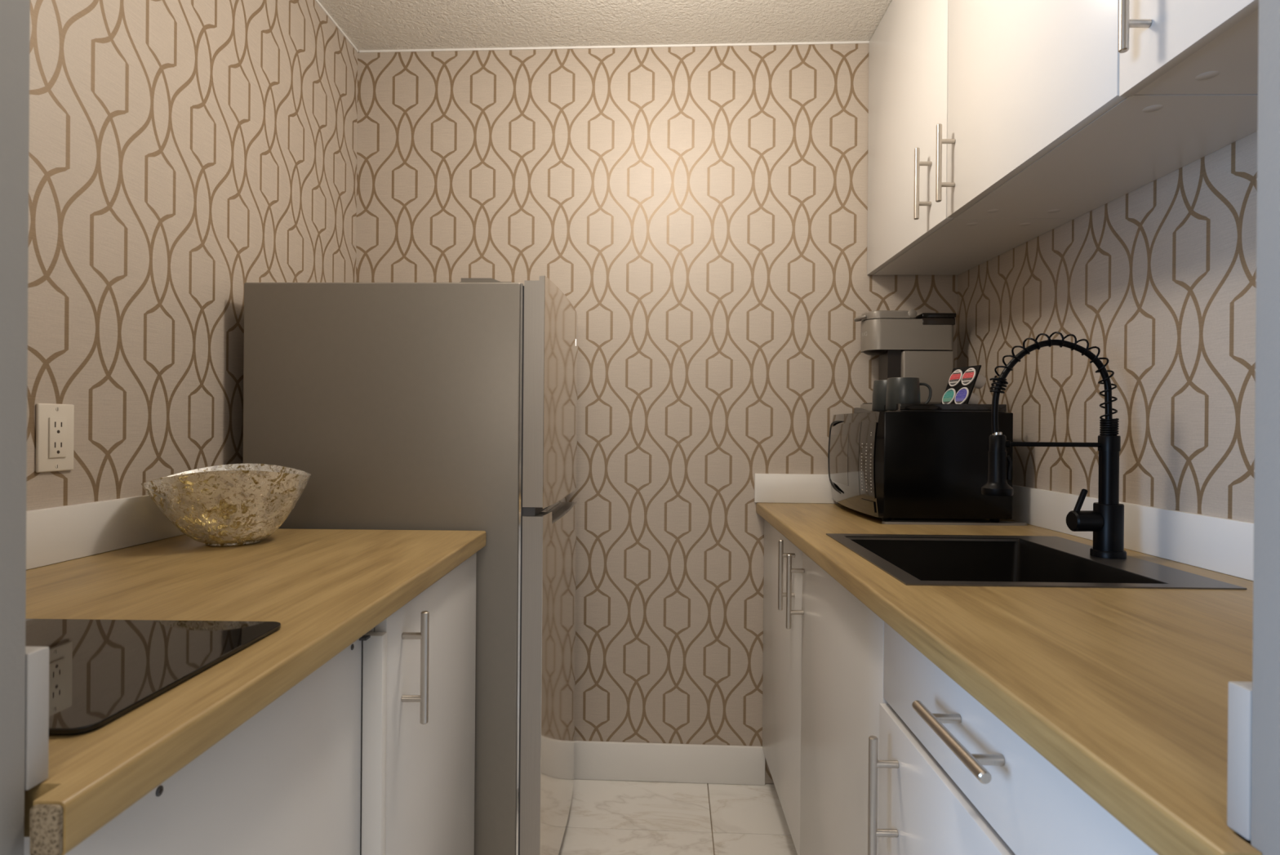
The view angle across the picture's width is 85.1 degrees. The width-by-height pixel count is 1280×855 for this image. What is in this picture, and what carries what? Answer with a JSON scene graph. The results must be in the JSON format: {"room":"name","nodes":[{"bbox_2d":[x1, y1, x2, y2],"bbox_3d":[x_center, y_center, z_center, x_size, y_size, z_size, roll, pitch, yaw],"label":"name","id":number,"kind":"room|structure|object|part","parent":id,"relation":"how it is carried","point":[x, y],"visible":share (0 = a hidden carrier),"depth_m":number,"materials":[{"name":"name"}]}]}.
{"room":"kitchen","nodes":[
{"label":"kitchen","id":0,"kind":"room"},
{"bbox_2d":[26,0,357,526],"bbox_3d":[-1.027,-0.055,1.315,0.100,2.383,2.000,0,0,2],"label":"wall","id":1,"kind":"structure","parent":0,"point":[183,154],"depth_m":1.44,"materials":[{"name":"paper"}]},
{"bbox_2d":[35,403,74,472],"bbox_3d":[-0.978,0.017,1.168,0.009,0.113,0.070,0,0,2],"label":"wall outlet","id":2,"kind":"object","parent":1,"relation":"attached to","point":[55,423],"visible":1,"depth_m":1.16,"materials":[{"name":"beige plastic"}]},
{"bbox_2d":[48,417,66,457],"bbox_3d":[-0.975,0.017,1.168,0.003,0.067,0.033,0,0,2],"label":"receptacle","id":3,"kind":"object","parent":2,"relation":"attached to","point":[57,426],"depth_m":1.17,"materials":[{"name":"beige plastic"}]},
{"bbox_2d":[26,488,216,569],"bbox_3d":[-0.981,0.180,1.038,0.013,0.092,1.092,0,0,2],"label":"backsplash strip","id":4,"kind":"object","parent":1,"relation":"attached to","point":[54,535],"visible":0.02,"depth_m":1.23,"materials":[{"name":"white paint"}]},
{"bbox_2d":[315,0,358,52],"bbox_3d":[-0.964,-1.243,1.361,0.004,0.006,1.897,0,0,2],"label":"trim","id":5,"kind":"structure","parent":1,"relation":"attached to","point":[316,1],"depth_m":2.15,"materials":[{"name":"white paint"}]},
{"bbox_2d":[317,0,892,51],"bbox_3d":[0.024,-1.278,1.299,2.400,0.080,2.200,0,0,3],"label":"ceiling","id":6,"kind":"structure","parent":0,"point":[369,24],"depth_m":2.13,"materials":[{"name":"paint"}]},
{"bbox_2d":[0,0,1279,854],"bbox_3d":[-0.003,-0.045,0.362,2.103,2.383,0.155,0,0,1],"label":"wall","id":7,"kind":"structure","parent":0,"point":[15,15],"depth_m":0.42,"materials":[{"name":"beige paper"}]},
{"bbox_2d":[355,44,957,783],"bbox_3d":[0.063,-0.047,2.314,2.300,2.383,0.100,0,0,3],"label":"wall","id":8,"kind":"structure","parent":0,"point":[700,213],"depth_m":2.26,"materials":[{"name":"paper"}]},
{"bbox_2d":[359,40,869,53],"bbox_3d":[-0.085,-1.237,2.268,1.690,0.006,0.004,0,0,3],"label":"trim","id":9,"kind":"structure","parent":8,"relation":"attached to","point":[863,42],"depth_m":2.27,"materials":[{"name":"white paint"}]},
{"bbox_2d":[573,740,765,784],"bbox_3d":[-0.273,1.081,2.274,1.352,0.122,0.014,0,0,3],"label":"baseboard","id":10,"kind":"structure","parent":8,"relation":"attached to","point":[593,760],"depth_m":2.25,"materials":[{"name":"white paint"}]},
{"bbox_2d":[754,473,839,503],"bbox_3d":[0.686,0.197,2.227,0.637,0.092,0.014,0,0,3],"label":"backsplash strip","id":11,"kind":"object","parent":8,"relation":"attached to","point":[768,487],"visible":0.44,"depth_m":2.23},
{"bbox_2d":[558,778,797,854],"bbox_3d":[0.004,1.175,1.302,2.400,0.060,2.200,0,0,3],"label":"floor","id":12,"kind":"structure","parent":0,"point":[606,816],"depth_m":2.04,"materials":[{"name":"white tile"}]},
{"bbox_2d":[23,631,386,854],"bbox_3d":[-0.399,0.705,0.734,0.046,0.875,0.574,0,0,1],"label":"base cabinet","id":13,"kind":"object","parent":12,"relation":"on","point":[286,780],"visible":0.84,"depth_m":0.80,"materials":[{"name":"white laminate"}]},
{"bbox_3d":[-0.387,0.721,1.011,0.028,0.844,0.019,0,0,1],"label":"post","id":14,"kind":"part","parent":13,"relation":"part of","materials":[{"name":"white wood"}]},
{"bbox_2d":[242,275,577,854],"bbox_3d":[-0.554,0.396,1.887,0.711,1.486,0.585,0,0,2],"label":"fridge","id":15,"kind":"object","parent":12,"relation":"on","point":[405,406],"visible":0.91,"depth_m":1.59,"materials":[{"name":"grey paint"}]},
{"bbox_3d":[-0.225,-0.076,1.874,0.057,0.514,0.585,0,0,2],"label":"freezer door","id":16,"kind":"part","parent":15,"relation":"part of","materials":[{"name":"silver metal"}]},
{"bbox_3d":[-0.239,0.217,1.624,0.052,0.030,0.085,0,0,2],"label":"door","id":17,"kind":"part","parent":15,"relation":"part of","materials":[{"name":"silver metal"}]},
{"bbox_3d":[-0.215,0.215,1.623,0.002,0.030,0.085,0,0,6],"label":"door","id":18,"kind":"part","parent":15,"relation":"part of","materials":[{"name":"silver metal"}]},
{"bbox_3d":[-0.231,0.661,1.875,0.057,0.859,0.585,0,0,2],"label":"door","id":19,"kind":"part","parent":15,"relation":"part of","materials":[{"name":"silver metal"}]},
{"bbox_3d":[-0.207,0.660,1.874,0.012,0.861,0.585,0,0,2],"label":"door","id":20,"kind":"part","parent":15,"relation":"part of","materials":[{"name":"silver metal"}]},
{"bbox_3d":[-0.201,-0.080,1.873,0.012,0.528,0.585,0,0,2],"label":"door","id":21,"kind":"part","parent":15,"relation":"part of","materials":[{"name":"silver metal"}]},
{"bbox_2d":[360,551,476,854],"bbox_3d":[-0.641,0.703,1.294,0.621,0.875,0.536,0,0,1],"label":"base cabinet","id":22,"kind":"object","parent":12,"relation":"on","point":[431,638],"visible":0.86,"depth_m":1.25,"materials":[{"name":"white laminate"}]},
{"bbox_2d":[24,528,485,854],"bbox_3d":[-0.675,0.203,1.000,0.649,0.123,1.132,0,0,1],"label":"countertop","id":23,"kind":"structure","parent":22,"relation":"on","point":[326,588],"depth_m":0.86,"materials":[{"name":"brown wood"}]},
{"bbox_3d":[-0.691,0.185,0.456,0.602,0.088,0.016,0,0,1],"label":"backsplash strip","id":24,"kind":"part","parent":23,"relation":"part of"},
{"bbox_2d":[25,618,280,734],"bbox_3d":[-0.671,0.226,0.670,0.516,0.006,0.289,0,0,1],"label":"cooktop","id":25,"kind":"object","parent":23,"relation":"in","point":[100,670],"visible":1,"depth_m":0.69,"materials":[{"name":"black glass"}]},
{"bbox_2d":[141,462,311,546],"bbox_3d":[-0.806,0.152,1.371,0.281,0.150,0.252,0,0,1],"label":"bowl","id":26,"kind":"object","parent":23,"relation":"on","point":[180,506],"visible":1,"depth_m":1.31,"materials":[{"name":"gold glass"}]},
{"bbox_3d":[-0.350,0.374,1.088,0.041,0.174,0.012,0,0,1],"label":"handle","id":27,"kind":"part","parent":22,"relation":"part of","materials":[{"name":"metal"}]},
{"bbox_2d":[762,519,888,854],"bbox_3d":[0.649,0.715,1.650,0.616,0.871,1.174,0,0,1],"label":"base cabinet","id":28,"kind":"object","parent":12,"relation":"on","point":[823,677],"visible":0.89,"depth_m":1.48,"materials":[{"name":"white laminate"}]},
{"bbox_3d":[0.399,0.656,1.952,0.018,0.752,0.582,0,0,1],"label":"door","id":29,"kind":"part","parent":28,"relation":"part of","materials":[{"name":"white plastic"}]},
{"bbox_3d":[0.367,0.369,1.746,0.041,0.175,0.012,0,0,1],"label":"handle","id":30,"kind":"part","parent":28,"relation":"part of","materials":[{"name":"metal"}]},
{"bbox_3d":[0.364,0.385,1.637,0.041,0.174,0.012,0,0,1],"label":"handle","id":31,"kind":"part","parent":28,"relation":"part of","materials":[{"name":"metal"}]},
{"bbox_3d":[0.385,0.656,1.364,0.018,0.752,0.589,0,0,1],"label":"door","id":32,"kind":"part","parent":28,"relation":"part of","materials":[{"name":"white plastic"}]},
{"bbox_2d":[755,502,1262,854],"bbox_3d":[0.685,0.217,1.315,0.663,0.123,1.853,0,0,1],"label":"countertop","id":33,"kind":"structure","parent":28,"relation":"on","point":[1124,691],"depth_m":0.71,"materials":[{"name":"brown wood"}]},
{"bbox_2d":[827,411,1013,522],"bbox_3d":[0.758,0.100,1.979,0.364,0.277,0.458,0,0,1],"label":"microwave","id":34,"kind":"object","parent":33,"relation":"on","point":[886,465],"visible":1,"depth_m":1.75,"materials":[{"name":"black paint"}]},
{"bbox_3d":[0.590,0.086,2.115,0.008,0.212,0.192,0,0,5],"label":"handle","id":35,"kind":"part","parent":34,"relation":"part of","materials":[{"name":"black plastic"}]},
{"bbox_3d":[0.586,0.082,2.024,0.017,0.194,0.352,0,0,2],"label":"door","id":36,"kind":"part","parent":34,"relation":"part of","materials":[{"name":"black glass"}]},
{"bbox_3d":[0.599,0.094,1.983,0.038,0.266,0.458,0,0,1],"label":"panel","id":37,"kind":"part","parent":34,"relation":"part of","materials":[{"name":"black glass"}]},
{"bbox_2d":[861,431,871,492],"bbox_3d":[0.585,0.088,1.798,0.005,0.152,0.064,0,0,-6],"label":"control panel","id":38,"kind":"object","parent":34,"relation":"on","point":[866,437],"depth_m":1.80,"materials":[{"name":"black plastic"}]},
{"bbox_3d":[0.587,0.083,1.800,0.009,0.193,0.092,0,0,-5],"label":"control panel","id":39,"kind":"part","parent":34,"relation":"part of","materials":[{"name":"black plastic"}]},
{"bbox_2d":[853,403,1006,413],"bbox_3d":[0.805,-0.050,1.990,0.268,0.022,0.418,0,0,1],"label":"tray","id":40,"kind":"object","parent":34,"relation":"on","point":[923,407],"visible":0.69,"depth_m":1.78,"materials":[{"name":"black plastic"}]},
{"bbox_2d":[871,379,887,411],"bbox_3d":[0.699,-0.088,1.948,0.100,0.086,0.091,0,0,1],"label":"mug","id":41,"kind":"object","parent":40,"relation":"on","point":[879,389],"visible":0.27,"depth_m":1.92,"materials":[{"name":"grey ceramic"}]},
{"bbox_2d":[853,309,955,410],"bbox_3d":[0.801,-0.199,2.140,0.287,0.309,0.114,0,0,1],"label":"coffee maker","id":42,"kind":"object","parent":40,"relation":"on","point":[907,344],"visible":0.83,"depth_m":2.09,"materials":[{"name":"grey plastic"}]},
{"bbox_3d":[0.759,-0.339,2.143,0.152,0.024,0.108,0,0,1],"label":"lid","id":43,"kind":"part","parent":42,"relation":"part of","materials":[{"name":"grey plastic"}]},
{"bbox_3d":[0.895,-0.335,2.133,0.101,0.014,0.104,0,0,1],"label":"tank lid","id":44,"kind":"part","parent":42,"relation":"part of","materials":[{"name":"black plastic"}]},
{"bbox_3d":[0.894,-0.317,2.133,0.098,0.022,0.100,0,0,1],"label":"tank","id":45,"kind":"part","parent":42,"relation":"part of","materials":[{"name":"plastic"}]},
{"bbox_2d":[885,377,932,410],"bbox_3d":[0.702,-0.087,1.841,0.087,0.086,0.103,0,0,-43],"label":"mug","id":46,"kind":"object","parent":40,"relation":"on","point":[899,389],"visible":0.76,"depth_m":1.81,"materials":[{"name":"grey ceramic"}]},
{"bbox_3d":[0.752,-0.085,1.835,0.032,0.066,0.007,0,0,11],"label":"handle","id":47,"kind":"part","parent":46,"relation":"part of","materials":[{"name":"grey ceramic"}]},
{"bbox_2d":[940,364,981,404],"bbox_3d":[0.867,-0.104,1.893,0.073,0.122,0.120,0,0,1],"label":"stand","id":48,"kind":"object","parent":40,"relation":"on","point":[971,386],"visible":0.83,"depth_m":1.87,"materials":[{"name":"black plastic"}]},
{"bbox_2d":[942,387,955,404],"bbox_3d":[0.866,-0.080,1.917,0.057,0.056,0.051,0,0,1],"label":"pod","id":49,"kind":"object","parent":48,"relation":"in","point":[948,396],"visible":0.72,"depth_m":1.91,"materials":[{"name":"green plastic"}]},
{"bbox_2d":[948,368,962,386],"bbox_3d":[0.886,-0.132,1.921,0.057,0.056,0.051,0,0,1],"label":"pod","id":50,"kind":"object","parent":48,"relation":"in","point":[956,376],"visible":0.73,"depth_m":1.92,"materials":[{"name":"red plastic"}]},
{"bbox_2d":[954,386,979,404],"bbox_3d":[0.876,-0.080,1.864,0.057,0.056,0.051,0,0,1],"label":"pod","id":51,"kind":"object","parent":48,"relation":"in","point":[962,393],"visible":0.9,"depth_m":1.85,"materials":[{"name":"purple plastic"}]},
{"bbox_2d":[961,367,986,388],"bbox_3d":[0.897,-0.132,1.868,0.057,0.056,0.051,0,0,1],"label":"pod","id":52,"kind":"object","parent":48,"relation":"in","point":[969,375],"visible":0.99,"depth_m":1.86,"materials":[{"name":"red plastic"}]},
{"bbox_2d":[881,517,1026,525],"bbox_3d":[0.795,0.242,1.802,0.362,0.006,0.099,0,0,1],"label":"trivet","id":53,"kind":"object","parent":33,"relation":"on","point":[894,520],"visible":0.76,"depth_m":1.76,"materials":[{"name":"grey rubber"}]},
{"bbox_2d":[826,533,1246,589],"bbox_3d":[0.672,0.345,1.321,0.515,0.206,0.506,0,0,1],"label":"sink","id":54,"kind":"object","parent":33,"relation":"in","point":[912,559],"visible":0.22,"depth_m":1.49,"materials":[{"name":"metal"}]},
{"bbox_2d":[845,536,1164,583],"bbox_3d":[0.638,0.346,1.318,0.384,0.205,0.450,0,0,1],"label":"basin","id":55,"kind":"object","parent":54,"relation":"in","point":[945,559],"depth_m":1.54,"materials":[{"name":"black metal"}]},
{"bbox_2d":[981,331,1126,559],"bbox_3d":[0.785,0.030,1.325,0.265,0.425,0.058,0,0,1],"label":"faucet","id":56,"kind":"object","parent":33,"relation":"on","point":[1106,519],"visible":1,"depth_m":1.31,"materials":[{"name":"black metal"}]},
{"bbox_3d":[0.786,0.032,1.325,0.175,0.009,0.009,0,0,1],"label":"arm","id":57,"kind":"part","parent":56,"relation":"part of","materials":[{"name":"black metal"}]},
{"bbox_3d":[0.835,0.139,1.321,0.025,0.046,0.010,0,0,1],"label":"lever","id":58,"kind":"part","parent":56,"relation":"part of","materials":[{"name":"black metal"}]},
{"bbox_3d":[0.669,0.201,0.411,0.623,0.088,0.016,0,0,1],"label":"backsplash strip","id":59,"kind":"part","parent":33,"relation":"part of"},
{"bbox_2d":[867,621,1158,854],"bbox_3d":[0.625,0.716,0.733,0.622,0.871,0.655,0,0,1],"label":"base cabinet","id":60,"kind":"object","parent":12,"relation":"on","point":[954,779],"visible":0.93,"depth_m":0.79,"materials":[{"name":"white laminate"}]},
{"bbox_3d":[0.342,0.522,0.982,0.041,0.173,0.012,0,0,1],"label":"handle","id":61,"kind":"part","parent":60,"relation":"part of","materials":[{"name":"metal"}]},
{"bbox_3d":[0.365,0.727,0.740,0.018,0.612,0.652,0,0,1],"label":"door","id":62,"kind":"part","parent":60,"relation":"part of","materials":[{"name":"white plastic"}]},
{"bbox_3d":[0.345,0.333,0.749,0.041,0.012,0.175,0,0,1],"label":"handle","id":63,"kind":"part","parent":60,"relation":"part of","materials":[{"name":"metal"}]},
{"bbox_2d":[956,131,1257,522],"bbox_3d":[1.052,-0.037,1.193,0.100,2.383,2.050,0,0,0],"label":"wall","id":64,"kind":"structure","parent":0,"point":[1160,277],"depth_m":1.39,"materials":[{"name":"paper"}]},
{"bbox_2d":[866,0,1074,275],"bbox_3d":[0.848,-0.857,1.921,0.337,0.746,0.607,0,0,1],"label":"upper cabinet","id":65,"kind":"object","parent":64,"relation":"attached to","point":[909,233],"visible":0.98,"depth_m":1.88,"materials":[{"name":"white laminate"}]},
{"bbox_3d":[0.730,-0.858,1.924,0.018,0.744,0.606,0,0,1],"label":"door","id":66,"kind":"part","parent":65,"relation":"part of","materials":[{"name":"white plastic"}]},
{"bbox_3d":[0.693,-0.598,1.711,0.041,0.174,0.012,0,0,1],"label":"handle","id":67,"kind":"part","parent":65,"relation":"part of","materials":[{"name":"metal"}]},
{"bbox_2d":[935,0,1257,218],"bbox_3d":[0.840,-0.856,1.315,0.348,0.746,0.600,0,0,1],"label":"upper cabinet","id":68,"kind":"object","parent":64,"relation":"attached to","point":[1040,126],"visible":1,"depth_m":1.28,"materials":[{"name":"white laminate"}]},
{"bbox_3d":[0.690,-0.597,1.577,0.041,0.174,0.012,0,0,1],"label":"handle","id":69,"kind":"part","parent":68,"relation":"part of","materials":[{"name":"metal"}]},
{"bbox_3d":[0.717,-0.857,1.318,0.018,0.744,0.598,0,0,1],"label":"door","id":70,"kind":"part","parent":68,"relation":"part of","materials":[{"name":"white plastic"}]},
{"bbox_2d":[1011,484,1253,580],"bbox_3d":[0.994,0.201,1.299,0.012,0.093,1.806,0,0,0],"label":"backsplash strip","id":71,"kind":"object","parent":64,"relation":"attached to","point":[1224,545],"visible":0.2,"depth_m":1.31,"materials":[{"name":"white paint"}]},
{"bbox_2d":[1118,0,1258,96],"bbox_3d":[0.832,-0.854,0.706,0.359,0.748,0.614,0,0,1],"label":"upper cabinet","id":72,"kind":"object","parent":64,"relation":"attached to","point":[1166,46],"visible":1,"depth_m":0.94,"materials":[{"name":"white laminate"}]},
{"bbox_3d":[0.676,-0.601,0.953,0.041,0.174,0.012,0,0,1],"label":"handle","id":73,"kind":"part","parent":72,"relation":"part of","materials":[{"name":"metal"}]}
]}

